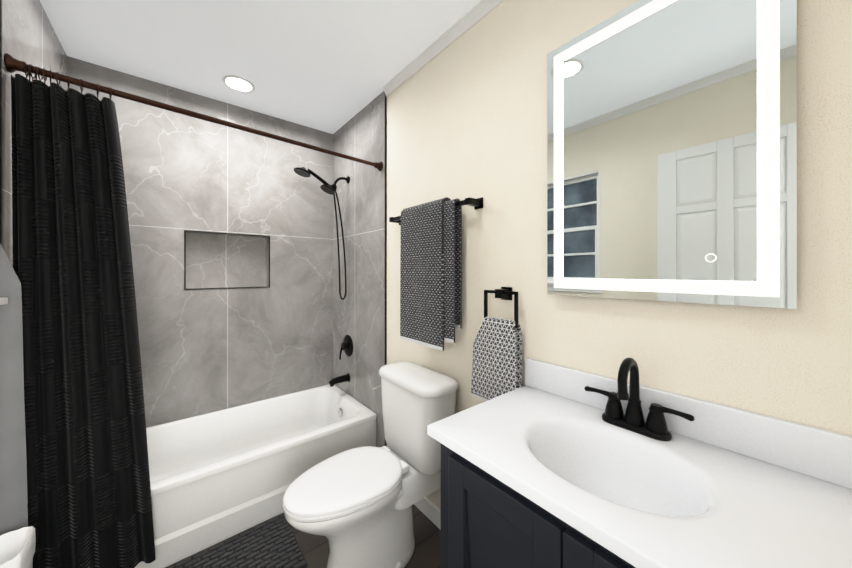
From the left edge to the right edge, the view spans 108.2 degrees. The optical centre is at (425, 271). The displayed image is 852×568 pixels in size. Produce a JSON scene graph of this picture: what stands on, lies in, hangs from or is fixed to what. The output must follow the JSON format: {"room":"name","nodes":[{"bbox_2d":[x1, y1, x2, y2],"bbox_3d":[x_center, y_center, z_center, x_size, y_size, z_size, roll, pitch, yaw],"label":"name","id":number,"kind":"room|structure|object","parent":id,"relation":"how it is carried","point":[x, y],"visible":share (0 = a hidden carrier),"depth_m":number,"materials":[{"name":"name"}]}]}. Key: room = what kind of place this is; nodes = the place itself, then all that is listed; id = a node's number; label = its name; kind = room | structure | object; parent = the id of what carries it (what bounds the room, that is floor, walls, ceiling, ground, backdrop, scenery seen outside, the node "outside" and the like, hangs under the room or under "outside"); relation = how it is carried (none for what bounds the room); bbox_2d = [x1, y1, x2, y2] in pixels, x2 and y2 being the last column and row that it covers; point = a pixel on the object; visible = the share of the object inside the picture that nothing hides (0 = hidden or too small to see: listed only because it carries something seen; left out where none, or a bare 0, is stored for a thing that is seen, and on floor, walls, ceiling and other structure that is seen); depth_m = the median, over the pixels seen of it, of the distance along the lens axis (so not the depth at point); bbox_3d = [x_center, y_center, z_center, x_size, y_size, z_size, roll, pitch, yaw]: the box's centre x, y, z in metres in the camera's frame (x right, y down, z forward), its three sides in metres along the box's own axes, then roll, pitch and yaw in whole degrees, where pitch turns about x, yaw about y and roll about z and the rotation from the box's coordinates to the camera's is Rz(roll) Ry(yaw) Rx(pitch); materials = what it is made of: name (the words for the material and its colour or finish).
{"room":"bathroom","nodes":[
{"label":"bathroom","id":0,"kind":"room"},
{"bbox_2d":[67,56,332,427],"bbox_3d":[-1.410,0.070,2.199,1.524,2.500,0.103,0,0,-39],"label":"wall","id":1,"kind":"structure","parent":0,"point":[231,234],"depth_m":2.14,"materials":[{"name":"tile"}]},
{"bbox_2d":[40,0,480,133],"bbox_3d":[-0.484,-1.230,1.073,1.724,0.100,3.020,0,0,-39],"label":"ceiling","id":2,"kind":"structure","parent":0,"point":[331,66],"depth_m":1.59,"materials":[{"name":"white paint"}]},
{"bbox_2d":[222,75,254,92],"bbox_3d":[-1.172,-1.174,1.931,0.176,0.010,0.176,0,0,-39],"label":"recessed light","id":3,"kind":"object","parent":2,"relation":"in","point":[238,83],"visible":1,"depth_m":1.92,"materials":[{"name":"white paint"}]},
{"bbox_2d":[165,504,440,567],"bbox_3d":[-0.484,1.370,1.072,1.724,0.100,3.020,0,0,-39],"label":"floor","id":4,"kind":"structure","parent":0,"point":[315,549],"depth_m":1.49,"materials":[{"name":"grey tile"}]},
{"bbox_2d":[0,526,35,567],"bbox_3d":[-1.294,1.082,0.943,0.101,0.475,0.179,0,0,-39],"label":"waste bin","id":5,"kind":"object","parent":4,"relation":"on","point":[17,548],"visible":1,"depth_m":0.99,"materials":[{"name":"white plastic"}]},
{"bbox_2d":[168,514,307,567],"bbox_3d":[-0.842,1.313,1.374,0.495,0.012,0.382,0,0,-39],"label":"bath mat","id":6,"kind":"object","parent":4,"relation":"on","point":[272,543],"visible":0.98,"depth_m":1.44,"materials":[{"name":"black fabric"}]},
{"bbox_2d":[135,384,376,567],"bbox_3d":[-1.142,1.135,1.873,1.502,0.370,0.740,0,0,-39],"label":"bathtub","id":7,"kind":"object","parent":4,"relation":"on","point":[218,476],"visible":0.56,"depth_m":1.79,"materials":[{"name":"white ceramic"}]},
{"bbox_2d":[283,361,458,567],"bbox_3d":[-0.247,0.909,1.391,0.744,0.821,0.475,0,0,-39],"label":"toilet","id":8,"kind":"object","parent":4,"relation":"on","point":[353,506],"visible":1,"depth_m":1.35,"materials":[{"name":"white ceramic"}]},
{"bbox_2d":[427,357,851,567],"bbox_3d":[0.445,0.776,0.740,0.508,1.088,0.772,0,0,-39],"label":"bathroom vanity","id":9,"kind":"object","parent":4,"relation":"on","point":[548,465],"visible":1,"depth_m":0.70,"materials":[{"name":"stone"}]},
{"bbox_2d":[387,0,851,509],"bbox_3d":[0.143,0.070,1.588,0.100,2.500,3.020,0,0,-39],"label":"wall","id":10,"kind":"structure","parent":0,"point":[467,114],"depth_m":1.07,"materials":[{"name":"beige paint"}]},
{"bbox_2d":[294,167,352,386],"bbox_3d":[-0.764,0.056,2.278,0.407,1.609,0.168,0,0,-39],"label":"shower fixture","id":11,"kind":"object","parent":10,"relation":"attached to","point":[347,343],"visible":1,"depth_m":2.35,"materials":[{"name":"black metal"}]},
{"bbox_2d":[333,91,386,446],"bbox_3d":[-0.526,0.070,2.316,0.010,2.500,0.844,0,0,-39],"label":"tile","id":12,"kind":"structure","parent":10,"relation":"attached to","point":[360,314],"depth_m":2.22,"materials":[{"name":"tile"}]},
{"bbox_2d":[414,497,440,529],"bbox_3d":[0.066,1.275,1.593,0.012,0.090,1.023,0,0,-39],"label":"baseboard","id":13,"kind":"structure","parent":10,"relation":"attached to","point":[430,510],"depth_m":1.64,"materials":[{"name":"white paint"}]},
{"bbox_2d":[389,197,482,350],"bbox_3d":[0.005,0.007,1.591,0.108,0.716,0.658,0,0,-39],"label":"towel bar","id":14,"kind":"object","parent":10,"relation":"attached to","point":[431,279],"visible":1,"depth_m":1.48,"materials":[{"name":"grey fabric"}]},
{"bbox_2d":[382,0,503,96],"bbox_3d":[0.360,-1.157,1.220,0.034,0.046,1.976,0,0,-39],"label":"crown molding","id":15,"kind":"structure","parent":10,"relation":"attached to","point":[476,13],"depth_m":1.54,"materials":[{"name":"white paint"}]},
{"bbox_2d":[471,287,521,400],"bbox_3d":[0.292,0.298,1.272,0.068,0.473,0.228,0,0,-39],"label":"towel ring","id":16,"kind":"object","parent":10,"relation":"attached to","point":[497,361],"visible":0.98,"depth_m":1.23,"materials":[{"name":"grey fabric"}]},
{"bbox_2d":[547,0,796,308],"bbox_3d":[0.628,-0.350,0.892,0.033,0.860,0.570,0,0,-39],"label":"led mirror","id":17,"kind":"object","parent":10,"relation":"attached to","point":[671,150],"visible":1,"depth_m":0.82,"materials":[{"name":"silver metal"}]},
{"bbox_3d":[-1.111,0.070,0.557,0.100,2.500,3.020,0,0,-39],"label":"wall","id":18,"kind":"structure","parent":0,"visible":0},
{"bbox_2d":[0,0,66,266],"bbox_3d":[-1.696,0.070,1.355,0.010,2.500,0.844,0,0,-39],"label":"tile","id":19,"kind":"structure","parent":18,"relation":"attached to","point":[28,35],"depth_m":1.12,"materials":[{"name":"tile"}]},
{"bbox_2d":[4,53,382,567],"bbox_3d":[-0.882,0.236,1.556,1.508,1.998,0.062,0,0,-39],"label":"shower curtain","id":20,"kind":"object","parent":19,"relation":"attached to","point":[89,492],"visible":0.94,"depth_m":1.18,"materials":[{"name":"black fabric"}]},
{"bbox_2d":[0,244,27,535],"bbox_3d":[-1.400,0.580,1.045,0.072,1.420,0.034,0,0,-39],"label":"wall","id":21,"kind":"structure","parent":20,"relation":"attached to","point":[13,493],"depth_m":1.04,"materials":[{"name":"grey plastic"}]}
]}

